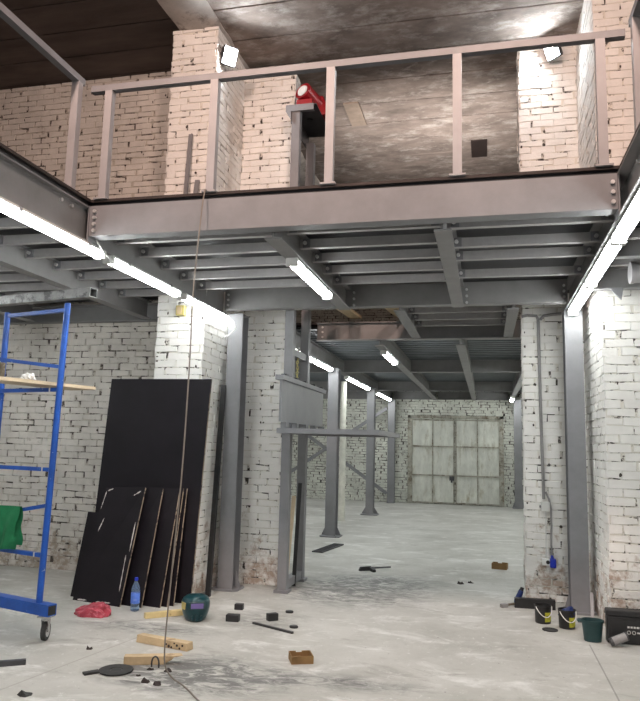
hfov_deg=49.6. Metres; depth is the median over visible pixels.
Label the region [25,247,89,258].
joist
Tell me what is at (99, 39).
ceiling
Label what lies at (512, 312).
steel beam
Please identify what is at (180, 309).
junction box
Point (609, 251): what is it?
lamp
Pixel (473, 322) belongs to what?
joist
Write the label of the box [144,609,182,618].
block
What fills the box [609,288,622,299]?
bracket
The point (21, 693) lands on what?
scrap
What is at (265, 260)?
joist
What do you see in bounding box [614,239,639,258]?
steel beam
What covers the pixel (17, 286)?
joist
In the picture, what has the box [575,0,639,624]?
wall pier
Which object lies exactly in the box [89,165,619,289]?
deck
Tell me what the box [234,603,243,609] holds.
block
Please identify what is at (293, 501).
slat
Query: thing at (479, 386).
steel beam
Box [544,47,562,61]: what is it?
floodlight
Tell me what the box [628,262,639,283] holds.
duct pipe
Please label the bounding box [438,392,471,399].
steel beam
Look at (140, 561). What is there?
plywood sheet
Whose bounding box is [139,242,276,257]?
joist
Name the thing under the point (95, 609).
plastic bag
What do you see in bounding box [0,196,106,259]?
lamp
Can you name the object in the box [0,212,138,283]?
deck
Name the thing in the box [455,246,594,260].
joist
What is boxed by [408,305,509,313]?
joist
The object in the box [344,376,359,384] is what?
lamp
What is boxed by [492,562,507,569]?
cardboard box
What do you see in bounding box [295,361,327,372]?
steel beam
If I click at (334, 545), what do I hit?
floor grate
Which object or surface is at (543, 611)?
pail
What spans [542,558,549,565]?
wall socket
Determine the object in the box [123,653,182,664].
block
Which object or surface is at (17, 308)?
steel beam
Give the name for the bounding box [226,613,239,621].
block
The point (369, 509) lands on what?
steel column
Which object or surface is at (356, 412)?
wall
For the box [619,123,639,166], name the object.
deck
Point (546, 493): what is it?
cable
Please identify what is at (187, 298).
lamp
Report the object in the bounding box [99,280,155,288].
joist
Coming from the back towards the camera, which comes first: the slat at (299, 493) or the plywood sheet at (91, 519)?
the slat at (299, 493)
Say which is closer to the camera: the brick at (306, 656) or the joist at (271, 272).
the brick at (306, 656)
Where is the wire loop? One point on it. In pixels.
(154, 656)
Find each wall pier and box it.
[154,26,245,592]
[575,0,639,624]
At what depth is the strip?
4.90 m
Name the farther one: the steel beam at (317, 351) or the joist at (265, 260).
the steel beam at (317, 351)
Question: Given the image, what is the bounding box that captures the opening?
[471,139,486,157]
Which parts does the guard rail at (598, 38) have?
foot plate, post, foot plate, post, foot plate, post, rail, post, foot plate, post, foot plate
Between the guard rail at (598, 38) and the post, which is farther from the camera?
the post
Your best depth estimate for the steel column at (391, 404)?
20.12 m
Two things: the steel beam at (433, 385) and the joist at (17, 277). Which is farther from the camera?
the steel beam at (433, 385)
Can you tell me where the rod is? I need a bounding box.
[252,622,293,633]
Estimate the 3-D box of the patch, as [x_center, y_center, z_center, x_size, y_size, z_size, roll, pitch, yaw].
[0.515,-3.467,10.132,0.220,0.040,0.700,0,-8,13]
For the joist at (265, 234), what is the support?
attached to the steel beam at (288, 246)
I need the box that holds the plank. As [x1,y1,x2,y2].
[0,376,95,389]
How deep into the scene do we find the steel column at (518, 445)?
19.29 m
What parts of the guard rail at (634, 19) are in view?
rail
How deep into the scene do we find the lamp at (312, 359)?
11.12 m
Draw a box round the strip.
[0,658,25,666]
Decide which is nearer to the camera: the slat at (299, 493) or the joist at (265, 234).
the joist at (265, 234)
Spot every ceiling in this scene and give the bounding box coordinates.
[0,0,179,89]
[207,0,583,183]
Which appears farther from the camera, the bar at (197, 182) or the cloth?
the bar at (197, 182)
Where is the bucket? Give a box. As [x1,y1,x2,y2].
[577,617,603,642]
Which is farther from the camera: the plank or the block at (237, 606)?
the block at (237, 606)
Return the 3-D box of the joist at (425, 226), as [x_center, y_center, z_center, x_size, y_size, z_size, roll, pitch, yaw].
[0.323,-0.943,5.206,1.200,0.075,0.082,0,-8,13]
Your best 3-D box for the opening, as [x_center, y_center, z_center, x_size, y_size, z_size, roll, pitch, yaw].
[2.575,-3.275,11.193,0.250,0.032,0.650,0,-8,13]
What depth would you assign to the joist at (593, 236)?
5.42 m
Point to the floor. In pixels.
(407, 630)
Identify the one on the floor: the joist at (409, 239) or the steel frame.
the steel frame
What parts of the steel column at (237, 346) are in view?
plate, cap plate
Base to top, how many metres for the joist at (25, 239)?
0.075 m
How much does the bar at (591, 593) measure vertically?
0.227 m
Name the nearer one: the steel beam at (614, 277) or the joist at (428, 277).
the steel beam at (614, 277)
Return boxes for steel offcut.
[82,669,98,675]
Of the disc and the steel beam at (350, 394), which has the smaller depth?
the disc
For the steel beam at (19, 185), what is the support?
attached to the wall pier at (197, 51)
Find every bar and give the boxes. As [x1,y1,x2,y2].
[183,133,192,193]
[193,180,199,192]
[205,385,225,596]
[590,592,593,617]
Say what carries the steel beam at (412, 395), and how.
attached to the steel beam at (317, 351)
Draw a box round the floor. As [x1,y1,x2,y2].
[0,497,639,700]
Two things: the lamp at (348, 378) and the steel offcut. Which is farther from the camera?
the lamp at (348, 378)
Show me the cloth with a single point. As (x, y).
(11, 517)
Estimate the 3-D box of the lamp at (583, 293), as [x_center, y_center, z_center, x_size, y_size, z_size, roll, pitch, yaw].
[2.504,-0.487,6.643,0.112,0.070,1.310,0,-8,13]
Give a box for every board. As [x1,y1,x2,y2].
[336,309,361,318]
[385,308,398,317]
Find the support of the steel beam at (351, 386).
attached to the steel beam at (317, 351)
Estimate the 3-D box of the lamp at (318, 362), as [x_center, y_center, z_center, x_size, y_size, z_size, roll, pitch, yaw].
[0.044,0.259,11.946,0.112,0.070,1.310,0,-8,13]
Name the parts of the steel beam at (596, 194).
plate, plate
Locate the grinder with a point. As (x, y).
(521, 590)
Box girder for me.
[157,0,319,185]
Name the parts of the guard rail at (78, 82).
rail, post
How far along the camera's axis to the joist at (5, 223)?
5.33 m
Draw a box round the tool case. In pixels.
[604,607,639,644]
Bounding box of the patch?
[343,102,366,125]
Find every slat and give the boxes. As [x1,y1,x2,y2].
[289,496,295,564]
[292,483,301,585]
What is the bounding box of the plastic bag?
[74,602,111,617]
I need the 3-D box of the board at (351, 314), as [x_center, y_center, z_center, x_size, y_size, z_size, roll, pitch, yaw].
[0.204,-0.604,8.864,0.160,0.040,2.019,-1,-8,18]
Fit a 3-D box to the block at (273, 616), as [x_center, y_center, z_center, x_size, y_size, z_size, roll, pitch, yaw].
[-0.437,2.440,6.340,0.100,0.065,0.060,6,-9,-29]
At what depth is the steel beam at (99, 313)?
8.83 m
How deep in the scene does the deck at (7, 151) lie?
4.70 m
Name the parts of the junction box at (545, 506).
box lid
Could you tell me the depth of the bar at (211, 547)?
7.53 m
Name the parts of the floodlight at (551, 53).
light panel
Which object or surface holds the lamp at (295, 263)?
attached to the steel beam at (288, 246)
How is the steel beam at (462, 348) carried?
attached to the deck at (496, 349)
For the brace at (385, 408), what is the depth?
20.58 m
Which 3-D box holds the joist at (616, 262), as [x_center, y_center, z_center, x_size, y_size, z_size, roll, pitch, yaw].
[3.629,-0.784,5.738,2.580,0.075,0.082,0,-8,13]
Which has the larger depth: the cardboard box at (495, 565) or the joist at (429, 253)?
the cardboard box at (495, 565)
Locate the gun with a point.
(363, 568)
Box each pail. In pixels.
[534,602,551,623]
[558,607,576,629]
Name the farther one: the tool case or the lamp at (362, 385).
the lamp at (362, 385)
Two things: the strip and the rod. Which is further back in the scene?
the rod
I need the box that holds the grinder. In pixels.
[514,587,523,601]
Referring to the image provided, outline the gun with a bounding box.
[359,566,390,571]
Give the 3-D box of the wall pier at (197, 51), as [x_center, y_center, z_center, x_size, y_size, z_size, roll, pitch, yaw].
[-1.377,-0.521,8.219,0.589,6.401,1.259,0,-8,13]
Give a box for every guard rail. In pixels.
[0,2,85,188]
[91,29,624,199]
[628,0,639,132]
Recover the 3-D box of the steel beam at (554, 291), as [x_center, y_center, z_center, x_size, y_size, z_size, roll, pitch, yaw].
[0.733,-0.595,7.573,3.728,0.237,0.138,0,-8,13]
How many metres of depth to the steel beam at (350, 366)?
13.31 m
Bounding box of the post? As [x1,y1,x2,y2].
[338,381,346,520]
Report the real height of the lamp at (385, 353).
0.070 m
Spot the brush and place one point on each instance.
(502, 605)
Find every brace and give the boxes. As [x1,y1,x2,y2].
[292,407,387,471]
[308,435,386,494]
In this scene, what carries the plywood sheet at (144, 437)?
on the floor
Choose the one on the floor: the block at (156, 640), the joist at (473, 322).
the block at (156, 640)
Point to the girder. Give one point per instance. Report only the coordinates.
(186, 14)
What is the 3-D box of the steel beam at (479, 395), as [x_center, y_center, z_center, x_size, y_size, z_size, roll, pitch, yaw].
[4.974,1.314,19.955,0.905,0.230,0.120,0,-8,13]
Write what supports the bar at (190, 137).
on the deck at (20, 231)
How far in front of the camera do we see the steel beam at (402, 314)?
8.37 m
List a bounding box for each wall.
[0,71,300,585]
[291,305,523,506]
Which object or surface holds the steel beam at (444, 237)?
attached to the steel beam at (554, 291)
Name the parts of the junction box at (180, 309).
box lid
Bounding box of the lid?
[542,627,557,631]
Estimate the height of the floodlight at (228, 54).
0.207 m
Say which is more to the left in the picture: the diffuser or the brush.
the diffuser
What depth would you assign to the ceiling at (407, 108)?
8.83 m
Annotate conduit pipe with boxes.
[521,314,544,498]
[539,312,561,320]
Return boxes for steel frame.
[273,83,399,593]
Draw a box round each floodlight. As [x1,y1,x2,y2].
[220,45,237,67]
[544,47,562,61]
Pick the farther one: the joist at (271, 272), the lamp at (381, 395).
the lamp at (381, 395)
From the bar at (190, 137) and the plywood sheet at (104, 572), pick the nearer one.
the plywood sheet at (104, 572)
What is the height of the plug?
0.131 m
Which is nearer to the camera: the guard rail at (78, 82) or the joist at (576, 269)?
the guard rail at (78, 82)
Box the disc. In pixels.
[99,664,133,675]
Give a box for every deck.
[0,142,90,205]
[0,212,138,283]
[0,288,158,302]
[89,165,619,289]
[294,321,521,391]
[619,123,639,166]
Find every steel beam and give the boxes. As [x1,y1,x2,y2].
[0,152,224,312]
[0,245,151,318]
[0,303,158,324]
[0,304,35,320]
[86,173,620,245]
[225,279,567,311]
[264,231,350,309]
[295,331,393,398]
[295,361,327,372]
[309,381,366,390]
[316,319,520,340]
[323,391,383,398]
[344,360,402,372]
[375,341,437,399]
[378,381,422,390]
[394,308,420,337]
[394,391,432,399]
[411,360,463,372]
[429,381,468,390]
[434,223,463,307]
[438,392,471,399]
[456,340,475,400]
[471,359,521,372]
[475,382,512,391]
[476,392,508,399]
[503,305,518,336]
[509,367,521,400]
[565,126,639,309]
[593,266,639,290]
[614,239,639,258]
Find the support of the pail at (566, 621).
on the floor
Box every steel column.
[211,314,248,591]
[319,368,341,537]
[360,388,378,515]
[387,399,395,502]
[512,400,523,508]
[562,310,596,615]
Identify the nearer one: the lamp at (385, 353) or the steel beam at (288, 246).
the steel beam at (288, 246)
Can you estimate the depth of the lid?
6.24 m
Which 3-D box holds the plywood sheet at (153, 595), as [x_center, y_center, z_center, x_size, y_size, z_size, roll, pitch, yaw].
[-1.722,1.965,7.003,0.522,1.128,0.261,-2,-9,24]
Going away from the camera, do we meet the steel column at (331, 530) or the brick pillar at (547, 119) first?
the brick pillar at (547, 119)
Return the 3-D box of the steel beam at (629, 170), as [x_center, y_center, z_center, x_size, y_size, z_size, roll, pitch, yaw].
[1.408,-1.313,2.082,0.150,0.275,11.300,0,-8,13]
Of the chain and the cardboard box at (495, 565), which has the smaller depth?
the chain
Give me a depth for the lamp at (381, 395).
18.19 m
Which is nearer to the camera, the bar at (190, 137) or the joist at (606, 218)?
the joist at (606, 218)
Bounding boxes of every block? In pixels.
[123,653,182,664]
[136,633,192,651]
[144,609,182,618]
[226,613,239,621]
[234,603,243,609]
[266,612,277,621]
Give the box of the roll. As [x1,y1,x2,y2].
[608,632,629,646]
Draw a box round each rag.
[20,373,35,379]
[558,606,574,616]
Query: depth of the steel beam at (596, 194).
4.75 m
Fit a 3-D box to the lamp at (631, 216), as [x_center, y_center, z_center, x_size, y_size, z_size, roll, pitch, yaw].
[1.897,-0.847,4.119,0.112,0.070,1.310,0,-8,13]
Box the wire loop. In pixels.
[151,656,159,667]
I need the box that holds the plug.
[550,555,555,567]
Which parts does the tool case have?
case lid, panel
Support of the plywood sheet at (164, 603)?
on the floor
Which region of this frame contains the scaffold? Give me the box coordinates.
[0,303,70,640]
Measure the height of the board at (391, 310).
0.040 m
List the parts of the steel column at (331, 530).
plate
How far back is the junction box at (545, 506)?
7.47 m
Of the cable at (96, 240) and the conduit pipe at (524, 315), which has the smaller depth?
the cable at (96, 240)
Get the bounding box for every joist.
[0,217,32,229]
[0,233,63,245]
[0,266,12,271]
[0,273,39,281]
[0,282,63,291]
[0,291,44,295]
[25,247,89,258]
[52,260,114,269]
[77,270,134,279]
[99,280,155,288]
[115,232,271,244]
[118,289,169,296]
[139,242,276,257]
[161,256,285,269]
[180,268,298,279]
[198,279,310,289]
[286,224,441,234]
[300,233,436,249]
[312,248,439,262]
[323,261,442,273]
[333,273,445,284]
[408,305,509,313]
[411,312,506,320]
[415,319,505,326]
[447,215,614,229]
[453,231,602,248]
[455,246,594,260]
[458,265,584,278]
[609,258,639,266]
[627,228,639,239]
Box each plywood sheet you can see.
[70,512,98,596]
[73,487,145,606]
[95,379,211,602]
[121,487,163,607]
[138,487,179,607]
[154,487,183,606]
[159,487,187,605]
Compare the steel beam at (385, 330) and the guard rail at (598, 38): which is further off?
the steel beam at (385, 330)
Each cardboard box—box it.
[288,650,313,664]
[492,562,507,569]
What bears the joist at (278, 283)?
attached to the steel beam at (288, 246)
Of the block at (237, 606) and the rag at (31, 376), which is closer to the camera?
the rag at (31, 376)
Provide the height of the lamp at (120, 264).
0.070 m
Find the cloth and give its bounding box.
[0,505,22,549]
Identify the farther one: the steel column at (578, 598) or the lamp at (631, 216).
the steel column at (578, 598)
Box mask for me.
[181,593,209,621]
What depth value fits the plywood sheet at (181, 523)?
6.95 m
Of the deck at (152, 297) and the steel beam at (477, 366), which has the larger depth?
the steel beam at (477, 366)
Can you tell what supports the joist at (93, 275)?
attached to the steel beam at (13, 258)
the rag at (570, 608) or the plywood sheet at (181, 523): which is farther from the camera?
the plywood sheet at (181, 523)
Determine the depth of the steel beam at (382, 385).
17.45 m
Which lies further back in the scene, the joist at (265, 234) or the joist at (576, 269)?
the joist at (576, 269)
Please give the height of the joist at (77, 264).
0.075 m
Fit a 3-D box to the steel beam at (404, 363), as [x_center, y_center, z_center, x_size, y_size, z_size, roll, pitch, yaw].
[2.128,0.585,15.100,0.130,0.240,11.170,0,-8,13]
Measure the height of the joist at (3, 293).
0.075 m
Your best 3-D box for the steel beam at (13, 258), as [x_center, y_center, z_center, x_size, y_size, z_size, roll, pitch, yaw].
[-3.413,-1.257,3.139,0.120,0.215,11.120,0,-8,13]
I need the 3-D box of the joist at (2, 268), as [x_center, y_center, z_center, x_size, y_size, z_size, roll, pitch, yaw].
[-3.334,-0.818,6.816,1.535,0.075,0.082,0,-8,13]
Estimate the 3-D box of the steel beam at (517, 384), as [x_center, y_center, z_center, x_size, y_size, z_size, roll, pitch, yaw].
[4.219,0.568,14.600,0.120,0.240,11.170,0,-8,13]
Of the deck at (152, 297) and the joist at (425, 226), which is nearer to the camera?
the joist at (425, 226)
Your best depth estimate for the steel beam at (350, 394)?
20.87 m
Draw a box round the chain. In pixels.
[296,350,298,377]
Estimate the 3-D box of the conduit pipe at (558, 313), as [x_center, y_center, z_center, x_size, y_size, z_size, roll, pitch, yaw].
[2.587,-0.382,7.776,0.243,0.092,0.033,0,-8,13]
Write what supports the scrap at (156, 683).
on the floor
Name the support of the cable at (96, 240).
hanging from the steel beam at (596, 194)
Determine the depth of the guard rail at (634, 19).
4.26 m
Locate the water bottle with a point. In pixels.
(135, 592)
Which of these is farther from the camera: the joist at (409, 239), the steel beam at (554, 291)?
the steel beam at (554, 291)
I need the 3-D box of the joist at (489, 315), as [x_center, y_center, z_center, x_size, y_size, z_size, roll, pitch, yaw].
[1.739,-0.429,8.634,1.190,0.075,0.082,0,-8,13]
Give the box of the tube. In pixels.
[0,287,97,306]
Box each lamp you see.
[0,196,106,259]
[102,255,181,297]
[177,293,228,322]
[286,257,332,299]
[295,348,315,362]
[314,359,332,371]
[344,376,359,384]
[357,382,369,389]
[376,391,384,397]
[380,350,397,364]
[568,281,596,315]
[585,237,625,287]
[611,187,639,244]
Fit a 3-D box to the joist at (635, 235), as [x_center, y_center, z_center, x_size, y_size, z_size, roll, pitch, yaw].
[3.444,-0.894,4.968,2.580,0.075,0.082,0,-8,13]
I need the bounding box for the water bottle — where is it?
[130,577,139,610]
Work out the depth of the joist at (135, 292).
7.74 m
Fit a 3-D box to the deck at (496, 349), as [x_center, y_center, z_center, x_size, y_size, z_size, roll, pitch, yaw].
[-0.192,0.425,15.681,10.120,0.100,11.170,0,-8,13]
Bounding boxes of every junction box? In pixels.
[176,305,185,315]
[539,502,549,511]
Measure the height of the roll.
0.119 m
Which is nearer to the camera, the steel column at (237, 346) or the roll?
the roll
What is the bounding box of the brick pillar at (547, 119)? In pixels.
[516,46,590,602]
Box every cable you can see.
[96,240,114,266]
[164,189,206,700]
[545,491,552,554]
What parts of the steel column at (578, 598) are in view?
plate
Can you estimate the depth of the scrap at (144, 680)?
4.62 m
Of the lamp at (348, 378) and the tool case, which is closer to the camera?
the tool case
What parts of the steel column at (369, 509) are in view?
plate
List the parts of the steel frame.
foot plate, mast post, plate rail, plate, mast post, motor plate, motor, platform frame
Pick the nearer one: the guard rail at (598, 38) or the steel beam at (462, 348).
the guard rail at (598, 38)
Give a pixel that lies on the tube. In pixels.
(87, 292)
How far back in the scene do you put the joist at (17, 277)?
7.18 m
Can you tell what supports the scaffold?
on the floor
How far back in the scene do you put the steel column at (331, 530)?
12.42 m
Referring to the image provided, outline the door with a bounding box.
[407,415,503,506]
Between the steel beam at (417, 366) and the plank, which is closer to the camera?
the plank
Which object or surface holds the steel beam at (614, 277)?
attached to the steel beam at (629, 170)
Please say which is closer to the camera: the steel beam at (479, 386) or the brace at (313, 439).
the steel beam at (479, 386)
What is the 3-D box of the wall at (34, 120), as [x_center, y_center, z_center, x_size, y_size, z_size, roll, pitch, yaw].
[-3.603,-0.499,9.233,6.719,6.525,0.325,0,-8,13]
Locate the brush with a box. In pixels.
[500,602,514,607]
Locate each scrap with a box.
[17,690,32,696]
[141,677,149,683]
[153,681,160,685]
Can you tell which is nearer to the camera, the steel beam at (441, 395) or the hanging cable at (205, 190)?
the hanging cable at (205, 190)
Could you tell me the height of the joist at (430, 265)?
0.075 m
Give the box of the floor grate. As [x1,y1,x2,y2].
[312,543,343,552]
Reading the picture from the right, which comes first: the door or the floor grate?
the door

